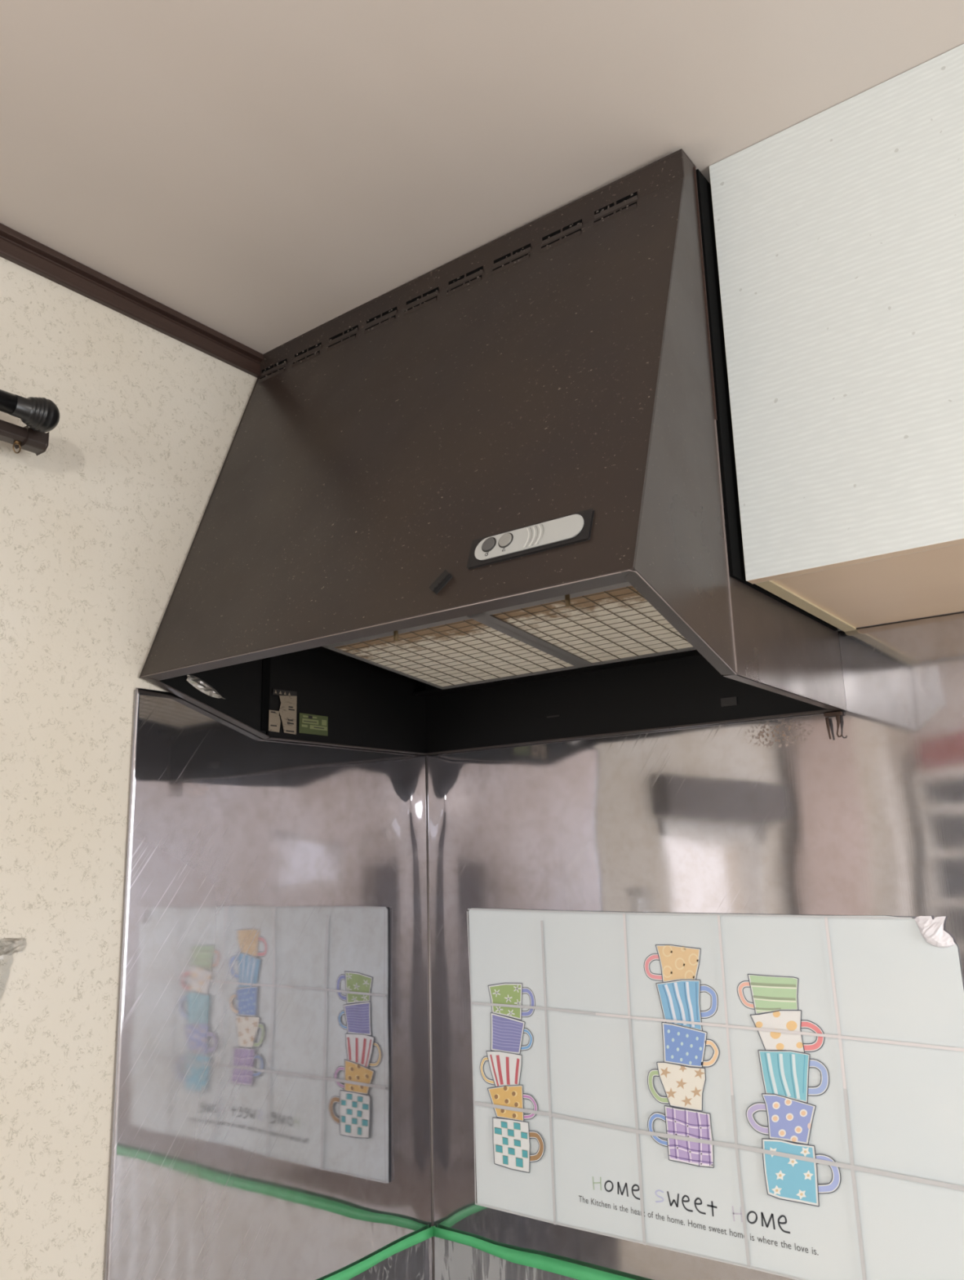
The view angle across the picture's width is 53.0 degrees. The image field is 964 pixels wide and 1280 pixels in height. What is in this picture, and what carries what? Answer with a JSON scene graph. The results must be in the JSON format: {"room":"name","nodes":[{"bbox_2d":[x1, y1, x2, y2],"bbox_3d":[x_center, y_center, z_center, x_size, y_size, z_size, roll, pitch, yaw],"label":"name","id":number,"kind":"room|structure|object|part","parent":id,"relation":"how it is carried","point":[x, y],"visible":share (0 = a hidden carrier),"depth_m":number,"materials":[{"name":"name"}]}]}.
{"room":"kitchen","nodes":[
{"label":"kitchen","id":0,"kind":"room"},
{"bbox_2d":[0,256,257,1279],"bbox_3d":[-1.159,0.469,0.330,0.120,2.420,3.640,-11,-16,36],"label":"wall","id":1,"kind":"structure","parent":0,"point":[99,527],"depth_m":1.21,"materials":[{"name":"paper"}]},
{"bbox_2d":[0,419,48,455],"bbox_3d":[-0.860,-0.314,0.789,0.058,0.035,1.030,-11,-16,36],"label":"rail","id":2,"kind":"object","parent":1,"relation":"attached to","point":[26,438],"visible":0.99,"depth_m":1.16,"materials":[{"name":"brown metal"}]},
{"bbox_3d":[-0.854,-0.322,0.778,0.026,0.019,1.018,-11,-16,36],"label":"rail","id":3,"kind":"part","parent":2,"relation":"part of","materials":[{"name":"grey"}]},
{"bbox_2d":[0,389,59,432],"bbox_3d":[-0.839,-0.332,0.787,0.100,0.056,1.007,-11,-16,36],"label":"curtain rod","id":4,"kind":"object","parent":1,"relation":"attached to","point":[42,415],"visible":1,"depth_m":1.13,"materials":[{"name":"black"}]},
{"bbox_3d":[-0.825,-0.346,0.758,0.024,0.025,0.974,-11,-16,36],"label":"rod","id":5,"kind":"part","parent":4,"relation":"part of","materials":[{"name":"black metal"}]},
{"bbox_2d":[0,222,263,377],"bbox_3d":[-1.248,-0.673,0.388,0.017,0.036,3.021,-11,-16,36],"label":"trim","id":6,"kind":"structure","parent":1,"relation":"attached to","point":[15,247],"depth_m":1.35,"materials":[{"name":"brown wood"}]},
{"bbox_2d":[103,688,432,1279],"bbox_3d":[-0.265,0.634,1.398,0.006,1.074,0.597,-11,-16,36],"label":"backsplash","id":7,"kind":"structure","parent":1,"relation":"attached to","point":[271,1112],"depth_m":1.38,"materials":[{"name":"silver metal"}]},
{"bbox_3d":[-0.445,0.589,1.166,0.004,1.071,0.002,-11,-16,36],"label":"steel edge trim","id":8,"kind":"part","parent":7,"relation":"part of","materials":[{"name":"grey metal"}]},
{"bbox_2d":[0,0,963,354],"bbox_3d":[0.054,-0.956,-0.316,3.240,0.145,3.640,-11,-16,36],"label":"ceiling","id":9,"kind":"structure","parent":0,"point":[261,172],"depth_m":1.06,"materials":[{"name":"paint"}]},
{"bbox_2d":[837,611,962,631],"bbox_3d":[1.194,0.502,0.761,3.120,2.420,0.120,-11,-16,36],"label":"wall","id":10,"kind":"structure","parent":0,"point":[838,629],"depth_m":1.28,"materials":[{"name":"white"}]},
{"bbox_2d":[138,148,846,755],"bbox_3d":[0.012,-0.197,1.353,0.743,0.618,0.592,-11,-16,36],"label":"range hood","id":11,"kind":"object","parent":10,"relation":"attached to","point":[539,417],"visible":1,"depth_m":1.18,"materials":[{"name":"brown metal"}]},
{"bbox_2d":[186,674,224,698],"bbox_3d":[-0.389,0.066,1.365,0.003,0.029,0.066,-11,-16,36],"label":"light","id":12,"kind":"object","parent":11,"relation":"in","point":[197,682],"visible":0.99,"depth_m":1.36,"materials":[{"name":"grey"}]},
{"bbox_3d":[-0.395,-0.168,1.423,0.002,0.613,0.214,-11,-16,36],"label":"panel","id":13,"kind":"part","parent":11,"relation":"part of","materials":[{"name":"black metal"}]},
{"bbox_2d":[258,358,287,382],"bbox_3d":[-0.329,-0.423,1.518,0.061,0.024,0.007,-11,-16,36],"label":"vent","id":14,"kind":"object","parent":11,"relation":"attached to","point":[272,370],"depth_m":1.52,"materials":[{"name":"black metal"}]},
{"bbox_2d":[268,688,297,734],"bbox_3d":[-0.302,0.108,1.469,0.001,0.067,0.054,-11,-16,36],"label":"warning sticker","id":15,"kind":"object","parent":11,"relation":"attached to","point":[287,710],"visible":1,"depth_m":1.47,"materials":[{"name":"paper"}]},
{"bbox_2d":[291,342,321,368],"bbox_3d":[-0.268,-0.434,1.474,0.059,0.024,0.008,-11,-16,36],"label":"vent","id":16,"kind":"object","parent":11,"relation":"attached to","point":[304,354],"depth_m":1.47,"materials":[{"name":"black metal"}]},
{"bbox_2d":[298,712,328,736],"bbox_3d":[-0.264,0.133,1.516,0.001,0.031,0.060,-11,-16,36],"label":"label","id":17,"kind":"object","parent":11,"relation":"attached to","point":[312,724],"visible":1,"depth_m":1.51,"materials":[{"name":"green paper"}]},
{"bbox_2d":[326,324,358,351],"bbox_3d":[-0.207,-0.446,1.430,0.061,0.024,0.007,-11,-16,36],"label":"vent","id":18,"kind":"object","parent":11,"relation":"attached to","point":[341,337],"depth_m":1.43,"materials":[{"name":"black metal"}]},
{"bbox_2d":[364,306,397,333],"bbox_3d":[-0.146,-0.458,1.384,0.059,0.024,0.008,-11,-16,36],"label":"vent","id":19,"kind":"object","parent":11,"relation":"attached to","point":[378,320],"depth_m":1.39,"materials":[{"name":"black metal"}]},
{"bbox_2d":[403,287,439,315],"bbox_3d":[-0.085,-0.469,1.340,0.059,0.024,0.008,-11,-16,36],"label":"vent","id":20,"kind":"object","parent":11,"relation":"attached to","point":[420,300],"depth_m":1.34,"materials":[{"name":"black metal"}]},
{"bbox_2d":[428,569,453,594],"bbox_3d":[-0.043,-0.060,1.002,0.026,0.026,0.011,-5,-13,17],"label":"clip","id":21,"kind":"object","parent":11,"relation":"attached to","point":[443,579],"visible":1,"depth_m":1.00,"materials":[{"name":"black plastic"}]},
{"bbox_2d":[445,266,483,296],"bbox_3d":[-0.024,-0.481,1.295,0.059,0.024,0.008,-11,-16,36],"label":"vent","id":22,"kind":"object","parent":11,"relation":"attached to","point":[464,280],"depth_m":1.30,"materials":[{"name":"black metal"}]},
{"bbox_2d":[491,243,531,275],"bbox_3d":[0.037,-0.492,1.250,0.059,0.024,0.008,-11,-16,36],"label":"vent","id":23,"kind":"object","parent":11,"relation":"attached to","point":[513,257],"depth_m":1.25,"materials":[{"name":"black metal"}]},
{"bbox_2d":[466,507,594,569],"bbox_3d":[0.046,-0.099,0.957,0.145,0.034,0.015,-11,-16,36],"label":"switch plate","id":24,"kind":"object","parent":11,"relation":"attached to","point":[560,532],"depth_m":0.95,"materials":[{"name":"white plastic"}]},
{"bbox_2d":[540,218,582,252],"bbox_3d":[0.099,-0.504,1.206,0.059,0.024,0.008,-11,-16,36],"label":"vent","id":25,"kind":"object","parent":11,"relation":"attached to","point":[563,233],"depth_m":1.21,"materials":[{"name":"black metal"}]},
{"bbox_2d":[592,191,637,226],"bbox_3d":[0.160,-0.517,1.162,0.059,0.024,0.007,-11,-16,36],"label":"vent","id":26,"kind":"object","parent":11,"relation":"attached to","point":[618,206],"depth_m":1.16,"materials":[{"name":"black metal"}]},
{"bbox_3d":[0.190,0.025,1.543,0.732,0.257,0.006,-11,-16,36],"label":"plate","id":27,"kind":"part","parent":11,"relation":"part of","materials":[{"name":"black metal"}]},
{"bbox_3d":[0.192,-0.280,0.994,0.002,0.613,0.214,-11,-16,36],"label":"panel","id":28,"kind":"part","parent":11,"relation":"part of","materials":[{"name":"brown metal"}]},
{"bbox_2d":[823,711,842,739],"bbox_3d":[0.475,0.115,1.303,0.024,0.036,0.010,-11,-16,36],"label":"hook","id":29,"kind":"object","parent":11,"relation":"hanging from","point":[837,714],"visible":1,"depth_m":1.30,"materials":[{"name":"grey metal"}]},
{"bbox_3d":[0.475,0.100,1.308,0.024,0.005,0.007,-11,-16,36],"label":"hook plate","id":30,"kind":"part","parent":29,"relation":"part of","materials":[{"name":"grey metal"}]},
{"bbox_2d":[426,611,963,1279],"bbox_3d":[0.787,0.486,0.995,2.200,1.132,0.004,-11,-16,36],"label":"backsplash","id":31,"kind":"structure","parent":10,"relation":"attached to","point":[777,816],"depth_m":1.39,"materials":[{"name":"silver metal"}]},
{"bbox_2d":[426,755,434,1279],"bbox_3d":[-0.086,0.707,1.624,0.003,1.021,0.003,-11,-16,36],"label":"strip","id":32,"kind":"object","parent":31,"relation":"attached to","point":[426,756],"visible":1,"depth_m":1.63,"materials":[{"name":"silver metal"}]},
{"bbox_2d":[466,908,963,1279],"bbox_3d":[0.284,0.612,1.350,0.757,0.450,0.010,-11,-16,36],"label":"sticker","id":33,"kind":"object","parent":31,"relation":"attached to","point":[783,1095],"visible":1,"depth_m":1.31,"materials":[{"name":"grey plastic"}]},
{"bbox_2d":[709,44,963,631],"bbox_3d":[0.782,-0.371,0.952,0.998,0.531,0.348,-11,-16,36],"label":"upper cabinet","id":34,"kind":"object","parent":10,"relation":"attached to","point":[839,233],"visible":1,"depth_m":1.03,"materials":[{"name":"beige"}]},
{"bbox_3d":[0.396,-0.289,1.244,0.017,0.513,0.330,-11,-16,36],"label":"panel","id":35,"kind":"part","parent":34,"relation":"part of","materials":[{"name":"beige wood"}]},
{"bbox_3d":[0.800,-0.123,0.900,0.981,0.012,0.328,-11,-16,36],"label":"panel","id":36,"kind":"part","parent":34,"relation":"part of","materials":[{"name":"beige wood"}]},
{"bbox_3d":[0.118,1.438,-0.849,3.240,0.050,3.640,-11,-16,36],"label":"floor","id":37,"kind":"structure","parent":0,"visible":0},
{"bbox_3d":[0.629,1.341,0.547,2.206,0.720,0.610,-11,-16,36],"label":"countertop","id":38,"kind":"structure","parent":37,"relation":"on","visible":0},
{"bbox_2d":[323,1225,635,1279],"bbox_3d":[0.346,0.915,0.873,1.500,0.263,0.585,-11,-16,36],"label":"sheet","id":39,"kind":"object","parent":38,"relation":"on","point":[460,1265],"visible":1,"depth_m":1.49,"materials":[{"name":"green plastic"}]}
]}

